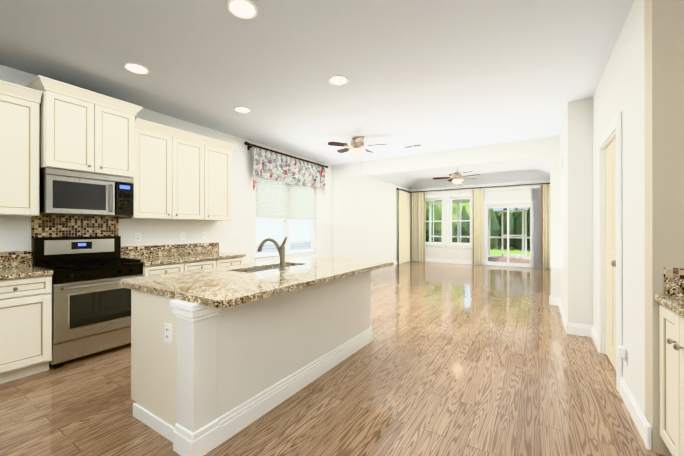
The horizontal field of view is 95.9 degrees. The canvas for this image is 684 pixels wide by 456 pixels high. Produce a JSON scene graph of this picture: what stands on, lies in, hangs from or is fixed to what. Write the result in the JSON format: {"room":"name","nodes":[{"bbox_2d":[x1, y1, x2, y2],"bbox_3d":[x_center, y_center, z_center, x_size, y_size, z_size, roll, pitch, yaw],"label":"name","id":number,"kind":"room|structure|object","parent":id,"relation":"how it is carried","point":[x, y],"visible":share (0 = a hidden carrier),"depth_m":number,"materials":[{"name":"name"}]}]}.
{"room":"kitchen","nodes":[
{"label":"kitchen","id":0,"kind":"room"},
{"bbox_2d":[0,65,408,263],"bbox_3d":[-1.374,-0.400,6.036,0.150,3.400,15.200,0,0,32],"label":"wall","id":1,"kind":"structure","parent":0,"point":[368,218],"depth_m":5.46,"materials":[{"name":"white paint"}]},
{"bbox_2d":[0,83,43,216],"bbox_3d":[-3.271,-0.688,2.564,0.350,1.146,1.037,0,0,32],"label":"upper cabinet","id":2,"kind":"object","parent":1,"relation":"attached to","point":[20,167],"depth_m":2.80,"materials":[{"name":"beige wood"}]},
{"bbox_2d":[28,79,135,178],"bbox_3d":[-2.751,-0.977,3.323,0.418,0.804,0.770,0,0,32],"label":"upper cabinet","id":3,"kind":"object","parent":1,"relation":"attached to","point":[82,131],"depth_m":3.15,"materials":[{"name":"beige wood"}]},
{"bbox_2d":[39,167,133,216],"bbox_3d":[-2.733,-0.354,3.311,0.457,0.436,0.750,0,0,32],"label":"microwave","id":4,"kind":"object","parent":3,"relation":"attached to","point":[69,192],"visible":0.98,"depth_m":3.15,"materials":[{"name":"silver metal"}]},
{"bbox_2d":[0,247,218,266],"bbox_3d":[-2.957,0.332,3.369,0.020,0.100,3.700,0,0,32],"label":"backsplash","id":5,"kind":"structure","parent":1,"relation":"attached to","point":[9,260],"depth_m":3.96,"materials":[{"name":"brown stone"}]},
{"bbox_2d":[135,233,140,241],"bbox_3d":[-2.605,0.117,3.939,0.008,0.116,0.072,0,0,32],"label":"electrical outlet","id":6,"kind":"object","parent":1,"relation":"attached to","point":[137,237],"visible":1,"depth_m":3.94,"materials":[{"name":"white plastic"}]},
{"bbox_2d":[119,119,211,220],"bbox_3d":[-2.311,-0.685,4.082,0.350,1.146,0.973,0,0,32],"label":"upper cabinet","id":7,"kind":"object","parent":1,"relation":"attached to","point":[175,174],"depth_m":3.95,"materials":[{"name":"beige wood"}]},
{"bbox_2d":[180,232,184,239],"bbox_3d":[-2.288,0.118,4.437,0.012,0.116,0.072,0,0,32],"label":"electrical outlet","id":8,"kind":"object","parent":1,"relation":"attached to","point":[182,235],"visible":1,"depth_m":4.43,"materials":[{"name":"white plastic"}]},
{"bbox_2d":[202,232,205,239],"bbox_3d":[-2.113,0.118,4.717,0.008,0.116,0.072,0,0,32],"label":"electrical outlet","id":9,"kind":"object","parent":1,"relation":"attached to","point":[203,235],"visible":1,"depth_m":4.71,"materials":[{"name":"white plastic"}]},
{"bbox_2d":[212,139,231,220],"bbox_3d":[-1.981,-0.685,4.605,0.350,1.146,0.518,0,0,32],"label":"upper cabinet","id":10,"kind":"object","parent":1,"relation":"attached to","point":[221,152],"depth_m":4.59,"materials":[{"name":"beige wood"}]},
{"bbox_2d":[256,176,315,220],"bbox_3d":[-1.098,-0.604,6.383,0.030,0.880,1.810,0,0,32],"label":"window blind","id":11,"kind":"object","parent":1,"relation":"attached to","point":[277,200],"visible":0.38,"depth_m":6.25,"materials":[{"name":"white fabric"}]},
{"bbox_2d":[244,141,327,167],"bbox_3d":[-1.024,-1.431,6.338,0.117,0.114,2.470,0,0,32],"label":"rod","id":12,"kind":"object","parent":1,"relation":"attached to","point":[266,149],"visible":0.94,"depth_m":5.97,"materials":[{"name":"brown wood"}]},
{"bbox_2d":[253,147,324,195],"bbox_3d":[-0.988,-1.019,6.314,0.070,0.780,2.180,0,0,32],"label":"valance","id":13,"kind":"object","parent":12,"relation":"hanging from","point":[270,167],"visible":1,"depth_m":6.12,"materials":[{"name":"multicoloured fabric"}]},
{"bbox_2d":[255,219,317,262],"bbox_3d":[-1.126,-0.199,6.400,0.180,1.690,1.880,0,0,32],"label":"kitchen window","id":14,"kind":"structure","parent":1,"relation":"in","point":[286,229],"depth_m":6.40,"materials":[{"name":"white plastic"}]},
{"bbox_2d":[0,0,633,188],"bbox_3d":[1.247,-1.852,4.382,6.050,0.600,14.900,0,0,32],"label":"ceiling","id":15,"kind":"structure","parent":0,"point":[435,75],"depth_m":2.93,"materials":[{"name":"paint"}]},
{"bbox_2d":[123,63,148,73],"bbox_3d":[-1.998,-1.548,3.002,0.209,0.010,0.209,0,0,32],"label":"recessed light","id":16,"kind":"object","parent":15,"relation":"in","point":[136,68],"visible":1,"depth_m":3.00,"materials":[{"name":"white"}]},
{"bbox_2d":[227,0,257,18],"bbox_3d":[-0.704,-1.550,2.184,0.209,0.010,0.209,0,0,32],"label":"recessed light","id":17,"kind":"object","parent":15,"relation":"in","point":[244,9],"visible":1,"depth_m":2.18,"materials":[{"name":"white"}]},
{"bbox_2d":[234,106,250,112],"bbox_3d":[-1.304,-1.547,4.042,0.209,0.010,0.209,0,0,32],"label":"recessed light","id":18,"kind":"object","parent":15,"relation":"in","point":[240,109],"visible":1,"depth_m":4.04,"materials":[{"name":"white glass"}]},
{"bbox_2d":[329,75,348,84],"bbox_3d":[-0.036,-1.548,3.241,0.209,0.010,0.209,0,0,32],"label":"recessed light","id":19,"kind":"object","parent":15,"relation":"in","point":[338,80],"visible":1,"depth_m":3.24,"materials":[{"name":"white"}]},
{"bbox_2d":[328,137,386,174],"bbox_3d":[0.287,-1.227,5.358,1.023,0.645,0.985,0,0,32],"label":"ceiling fan","id":20,"kind":"object","parent":15,"relation":"hanging from","point":[356,145],"visible":1,"depth_m":5.24,"materials":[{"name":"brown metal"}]},
{"bbox_2d":[402,144,422,147],"bbox_3d":[1.333,-1.544,5.818,0.360,0.010,0.160,0,0,32],"label":"ceiling vent","id":21,"kind":"object","parent":15,"relation":"in","point":[414,145],"visible":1,"depth_m":5.79,"materials":[{"name":"white metal"}]},
{"bbox_2d":[433,167,479,195],"bbox_3d":[3.159,-1.352,8.497,1.260,0.925,1.221,0,0,32],"label":"ceiling fan","id":22,"kind":"object","parent":15,"relation":"hanging from","point":[456,176],"visible":0.94,"depth_m":8.50,"materials":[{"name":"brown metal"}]},
{"bbox_2d":[0,261,665,455],"bbox_3d":[1.247,1.328,4.377,6.350,0.060,15.200,0,0,32],"label":"floor","id":23,"kind":"structure","parent":0,"point":[451,359],"depth_m":2.40,"materials":[{"name":"brown wood"}]},
{"bbox_2d":[0,275,51,383],"bbox_3d":[-3.140,0.858,2.509,0.628,0.874,1.024,0,0,32],"label":"base cabinet","id":24,"kind":"object","parent":23,"relation":"on","point":[25,317],"depth_m":2.64,"materials":[{"name":"beige wood"}]},
{"bbox_2d":[0,267,52,278],"bbox_3d":[-3.269,0.400,2.287,0.648,0.040,1.538,0,0,32],"label":"countertop","id":25,"kind":"structure","parent":24,"relation":"on","point":[5,272],"depth_m":2.69,"materials":[{"name":"beige stone"}]},
{"bbox_2d":[33,236,142,368],"bbox_3d":[-2.635,0.696,3.248,0.668,1.200,0.754,0,0,32],"label":"range","id":26,"kind":"object","parent":23,"relation":"on","point":[91,306],"visible":0.85,"depth_m":3.09,"materials":[{"name":"silver metal"}]},
{"bbox_2d":[142,263,191,275],"bbox_3d":[-2.318,0.860,3.809,0.628,0.874,0.524,0,0,32],"label":"base cabinet","id":27,"kind":"object","parent":23,"relation":"on","point":[165,268],"depth_m":3.63,"materials":[{"name":"beige wood"}]},
{"bbox_2d":[140,251,243,266],"bbox_3d":[-2.077,0.403,4.174,0.648,0.040,1.398,0,0,32],"label":"countertop","id":28,"kind":"structure","parent":27,"relation":"on","point":[156,260],"depth_m":4.01,"materials":[{"name":"beige stone"}]},
{"bbox_2d":[192,259,242,270],"bbox_3d":[-1.987,0.861,4.333,0.628,0.874,0.981,0,0,32],"label":"base cabinet","id":29,"kind":"object","parent":23,"relation":"on","point":[204,263],"depth_m":4.17,"materials":[{"name":"beige wood"}]},
{"bbox_2d":[118,268,377,455],"bbox_3d":[-0.589,0.858,2.847,0.869,0.874,2.230,0,0,32],"label":"kitchen island","id":30,"kind":"object","parent":23,"relation":"on","point":[220,355],"depth_m":2.04,"materials":[{"name":"white paint"}]},
{"bbox_2d":[118,256,393,307],"bbox_3d":[-0.524,0.401,2.907,1.230,0.040,2.320,0,0,32],"label":"island countertop","id":31,"kind":"structure","parent":30,"relation":"on","point":[230,286],"depth_m":2.28,"materials":[{"name":"beige stone"}]},
{"bbox_2d":[250,264,289,271],"bbox_3d":[-0.702,0.495,3.031,0.320,0.170,0.816,0,0,32],"label":"sink","id":32,"kind":"object","parent":31,"relation":"in","point":[286,265],"depth_m":3.09,"materials":[{"name":"metal"}]},
{"bbox_2d":[258,236,286,269],"bbox_3d":[-0.655,0.228,2.896,0.374,0.304,0.068,0,0,32],"label":"faucet","id":33,"kind":"object","parent":31,"relation":"on","point":[281,250],"visible":1,"depth_m":2.81,"materials":[{"name":"silver metal"}]},
{"bbox_2d":[659,304,683,455],"bbox_3d":[1.906,0.856,1.318,0.635,0.874,0.664,0,0,32],"label":"base cabinet","id":34,"kind":"object","parent":23,"relation":"on","point":[671,329],"depth_m":1.62,"materials":[{"name":"beige wood"}]},
{"bbox_2d":[654,294,683,319],"bbox_3d":[1.127,0.397,0.105,0.655,0.040,3.548,0,0,32],"label":"countertop","id":35,"kind":"structure","parent":34,"relation":"on","point":[675,304],"depth_m":1.59,"materials":[{"name":"beige stone"}]},
{"bbox_2d":[331,178,337,257],"bbox_3d":[-0.186,0.038,7.681,0.100,2.530,0.150,0,0,32],"label":"wall","id":36,"kind":"structure","parent":0,"point":[334,217],"depth_m":7.63,"materials":[{"name":"white paint"}]},
{"bbox_2d":[331,136,558,178],"bbox_3d":[1.729,-1.389,6.473,4.630,0.320,0.150,0,0,32],"label":"header beam","id":37,"kind":"structure","parent":0,"point":[544,147],"depth_m":6.07,"materials":[{"name":"white paint"}]},
{"bbox_2d":[409,179,550,263],"bbox_3d":[5.331,-0.392,10.701,6.200,3.400,0.150,0,0,32],"label":"wall","id":38,"kind":"structure","parent":0,"point":[466,253],"depth_m":10.91,"materials":[{"name":"white paint"}]},
{"bbox_2d":[425,195,445,247],"bbox_3d":[3.489,-0.258,11.810,0.990,1.975,0.162,0,0,32],"label":"window","id":39,"kind":"structure","parent":38,"relation":"in","point":[442,217],"depth_m":11.71,"materials":[{"name":"white plastic"}]},
{"bbox_2d":[410,258,473,264],"bbox_3d":[3.797,1.242,11.565,2.618,0.135,0.020,0,0,32],"label":"baseboard","id":40,"kind":"structure","parent":38,"relation":"attached to","point":[426,259],"depth_m":11.48,"materials":[{"name":"white wood"}]},
{"bbox_2d":[446,193,471,247],"bbox_3d":[4.334,-0.259,11.276,0.990,1.975,0.162,0,0,32],"label":"window","id":41,"kind":"structure","parent":38,"relation":"in","point":[453,221],"depth_m":11.34,"materials":[{"name":"white plastic"}]},
{"bbox_2d":[397,183,550,192],"bbox_3d":[4.306,-1.410,10.394,4.793,0.074,1.463,0,0,32],"label":"curtain rod","id":42,"kind":"object","parent":38,"relation":"attached to","point":[473,188],"visible":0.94,"depth_m":10.84,"materials":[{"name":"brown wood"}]},
{"bbox_2d":[399,190,409,263],"bbox_3d":[2.360,-0.035,11.614,0.090,2.657,1.120,0,0,32],"label":"curtain","id":43,"kind":"object","parent":42,"relation":"hanging from","point":[404,227],"visible":1,"depth_m":11.55,"materials":[{"name":"beige fabric"}]},
{"bbox_2d":[411,193,416,260],"bbox_3d":[2.811,-0.034,12.086,0.240,2.657,0.090,0,0,32],"label":"curtain","id":44,"kind":"object","parent":42,"relation":"hanging from","point":[413,226],"visible":1,"depth_m":12.09,"materials":[{"name":"beige fabric"}]},
{"bbox_2d":[418,192,424,261],"bbox_3d":[3.065,-0.034,11.925,0.300,2.657,0.090,0,0,32],"label":"curtain","id":45,"kind":"object","parent":42,"relation":"hanging from","point":[421,227],"visible":0.98,"depth_m":11.91,"materials":[{"name":"beige fabric"}]},
{"bbox_2d":[472,189,482,264],"bbox_3d":[4.772,-0.036,10.846,0.360,2.657,0.090,0,0,32],"label":"curtain","id":46,"kind":"object","parent":42,"relation":"hanging from","point":[477,226],"visible":1,"depth_m":10.86,"materials":[{"name":"beige fabric"}]},
{"bbox_2d":[541,185,550,268],"bbox_3d":[6.459,-0.037,9.780,0.250,2.657,0.090,0,0,32],"label":"curtain","id":47,"kind":"object","parent":42,"relation":"hanging from","point":[545,229],"visible":0.96,"depth_m":9.78,"materials":[{"name":"beige fabric"}]},
{"bbox_2d":[484,203,533,267],"bbox_3d":[5.650,0.247,10.493,1.492,2.112,0.118,0,0,32],"label":"sliding patio door","id":48,"kind":"structure","parent":38,"relation":"in","point":[486,240],"depth_m":10.47,"materials":[{"name":"white glass"}]},
{"bbox_2d":[483,200,536,267],"bbox_3d":[5.604,0.195,10.421,1.670,2.225,0.026,0,0,32],"label":"door frame","id":49,"kind":"structure","parent":38,"relation":"attached to","point":[517,202],"depth_m":10.15,"materials":[{"name":"white wood"}]},
{"bbox_2d":[484,186,540,266],"bbox_3d":[5.664,-0.035,10.330,1.660,2.605,0.080,0,0,32],"label":"blind stack","id":50,"kind":"object","parent":38,"relation":"attached to","point":[532,215],"visible":0.98,"depth_m":9.97,"materials":[{"name":"white plastic"}]},
{"bbox_2d":[493,207,528,214],"bbox_3d":[25.038,-1.660,31.400,16.700,6.240,9.200,0,0,32],"label":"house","id":51,"kind":"structure","parent":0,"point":[500,209],"depth_m":31.33,"materials":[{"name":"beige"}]},
{"bbox_2d":[551,155,559,297],"bbox_3d":[3.635,0.034,5.266,0.120,2.530,0.150,0,0,32],"label":"wall","id":52,"kind":"structure","parent":0,"point":[555,235],"depth_m":5.20,"materials":[{"name":"white paint"}]},
{"bbox_2d":[559,106,566,318],"bbox_3d":[3.356,-0.127,4.572,0.150,2.850,1.620,0,0,32],"label":"wall","id":53,"kind":"structure","parent":0,"point":[563,211],"depth_m":4.39,"materials":[{"name":"white paint"}]},
{"bbox_2d":[556,297,568,333],"bbox_3d":[3.191,1.231,4.486,0.036,0.135,1.636,0,0,32],"label":"baseboard","id":54,"kind":"structure","parent":53,"relation":"attached to","point":[566,325],"depth_m":4.26,"materials":[{"name":"white wood"}]},
{"bbox_2d":[567,98,592,325],"bbox_3d":[2.987,-0.128,3.759,0.395,2.850,0.150,0,0,32],"label":"wall","id":55,"kind":"structure","parent":0,"point":[579,211],"depth_m":3.73,"materials":[{"name":"white paint"}]},
{"bbox_2d":[593,0,644,415],"bbox_3d":[2.495,-0.130,2.751,0.150,2.850,2.080,0,0,32],"label":"wall","id":56,"kind":"structure","parent":0,"point":[620,87],"depth_m":2.20,"materials":[{"name":"white paint"}]},
{"bbox_2d":[590,325,596,346],"bbox_3d":[2.850,1.229,3.470,0.016,0.135,0.478,0,0,32],"label":"baseboard","id":57,"kind":"structure","parent":56,"relation":"attached to","point":[593,333],"depth_m":3.54,"materials":[{"name":"white wood"}]},
{"bbox_2d":[597,111,621,392],"bbox_3d":[2.513,0.190,2.804,0.176,2.210,1.010,0,0,32],"label":"door frame","id":58,"kind":"structure","parent":56,"relation":"attached to","point":[615,124],"depth_m":3.12,"materials":[{"name":"white wood"}]},
{"bbox_2d":[606,138,615,370],"bbox_3d":[2.471,0.239,2.830,0.105,2.088,0.790,0,0,32],"label":"pantry door","id":59,"kind":"structure","parent":56,"relation":"in","point":[611,251],"depth_m":2.91,"materials":[{"name":"beige paint"}]},
{"bbox_2d":[617,345,627,366],"bbox_3d":[2.100,0.956,2.312,0.050,0.133,0.072,0,0,32],"label":"electrical outlet","id":60,"kind":"object","parent":56,"relation":"attached to","point":[622,351],"visible":1,"depth_m":2.29,"materials":[{"name":"white plastic"}]},
{"bbox_2d":[620,377,651,450],"bbox_3d":[1.985,1.224,2.104,0.020,0.140,0.735,0,0,32],"label":"baseboard","id":61,"kind":"structure","parent":56,"relation":"attached to","point":[643,426],"depth_m":2.01,"materials":[{"name":"white wood"}]},
{"bbox_2d":[644,0,683,455],"bbox_3d":[2.332,-0.132,1.535,1.175,2.850,0.150,0,0,32],"label":"wall","id":62,"kind":"structure","parent":0,"point":[664,115],"depth_m":1.77,"materials":[{"name":"beige paint"}]},
{"bbox_2d":[662,276,683,295],"bbox_3d":[2.087,0.329,1.586,0.615,0.100,0.020,0,0,32],"label":"backsplash","id":63,"kind":"structure","parent":62,"relation":"attached to","point":[673,285],"depth_m":1.72,"materials":[{"name":"beige stone"}]},
{"label":"outside","id":64,"kind":"structure","parent":0,"visible":0},
{"bbox_2d":[438,241,529,256],"bbox_3d":[18.774,1.547,29.439,120.000,0.180,110.000,0,0,32],"label":"lawn","id":65,"kind":"structure","parent":64,"point":[495,251],"depth_m":18.91,"materials":[{"name":"green plant"}]},
{"bbox_2d":[256,219,310,252],"bbox_3d":[-4.721,-2.137,7.622,0.200,7.120,20.000,0,0,32],"label":"siding","id":66,"kind":"object","parent":65,"relation":"on","point":[279,234],"depth_m":11.31,"materials":[{"name":"white"}]},
{"bbox_2d":[425,202,435,241],"bbox_3d":[7.532,-2.700,29.471,6.454,8.315,6.654,0,0,32],"label":"tree","id":67,"kind":"object","parent":65,"relation":"on","point":[426,227],"depth_m":26.98,"materials":[{"name":"green plant"}]},
{"bbox_2d":[428,203,469,242],"bbox_3d":[9.251,-1.006,26.554,3.866,4.917,4.021,0,0,32],"label":"tree","id":68,"kind":"object","parent":65,"relation":"on","point":[439,209],"depth_m":25.33,"materials":[{"name":"green plant"}]},
{"bbox_2d":[455,206,469,242],"bbox_3d":[8.787,-0.102,22.274,1.224,3.095,1.333,0,0,32],"label":"tree","id":69,"kind":"object","parent":65,"relation":"on","point":[462,217],"depth_m":21.86,"materials":[{"name":"green plant"}]},
{"bbox_2d":[425,229,529,250],"bbox_3d":[11.828,0.740,18.452,44.060,1.400,0.060,0,0,32],"label":"fence","id":70,"kind":"object","parent":65,"relation":"on","point":[462,232],"depth_m":19.57,"materials":[{"name":"black"}]},
{"bbox_2d":[490,208,499,248],"bbox_3d":[10.188,-0.042,21.134,1.216,2.972,1.191,0,0,32],"label":"tree","id":71,"kind":"object","parent":65,"relation":"on","point":[493,219],"depth_m":20.67,"materials":[{"name":"green plant"}]},
{"bbox_2d":[499,208,513,248],"bbox_3d":[11.051,-0.154,20.840,1.106,3.194,1.122,0,0,32],"label":"tree","id":72,"kind":"object","parent":65,"relation":"on","point":[511,226],"depth_m":20.48,"materials":[{"name":"green plant"}]},
{"bbox_2d":[511,207,518,247],"bbox_3d":[12.189,-0.021,21.571,1.344,2.930,1.369,0,0,32],"label":"tree","id":73,"kind":"object","parent":65,"relation":"on","point":[514,214],"depth_m":21.40,"materials":[{"name":"green plant"}]},
{"bbox_2d":[513,209,529,249],"bbox_3d":[11.954,0.046,20.521,1.313,2.794,1.311,0,0,32],"label":"tree","id":74,"kind":"object","parent":65,"relation":"on","point":[518,227],"depth_m":20.20,"materials":[{"name":"green plant"}]},
{"bbox_2d":[527,217,529,241],"bbox_3d":[12.461,-0.153,19.689,1.330,3.189,1.298,0,0,32],"label":"tree","id":75,"kind":"object","parent":65,"relation":"on","point":[528,230],"depth_m":19.64,"materials":[{"name":"green plant"}]},
{"bbox_2d":[488,257,529,263],"bbox_3d":[6.331,1.385,12.374,6.600,0.090,3.748,0,0,32],"label":"patio","id":76,"kind":"structure","parent":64,"point":[513,260],"depth_m":12.73,"materials":[{"name":"brick"}]},
{"bbox_2d":[426,199,529,258],"bbox_3d":[6.320,-0.065,12.358,6.800,2.810,3.690,0,0,32],"label":"porch","id":77,"kind":"object","parent":76,"relation":"on","point":[522,256],"depth_m":13.97,"materials":[{"name":"beige"}]}
]}

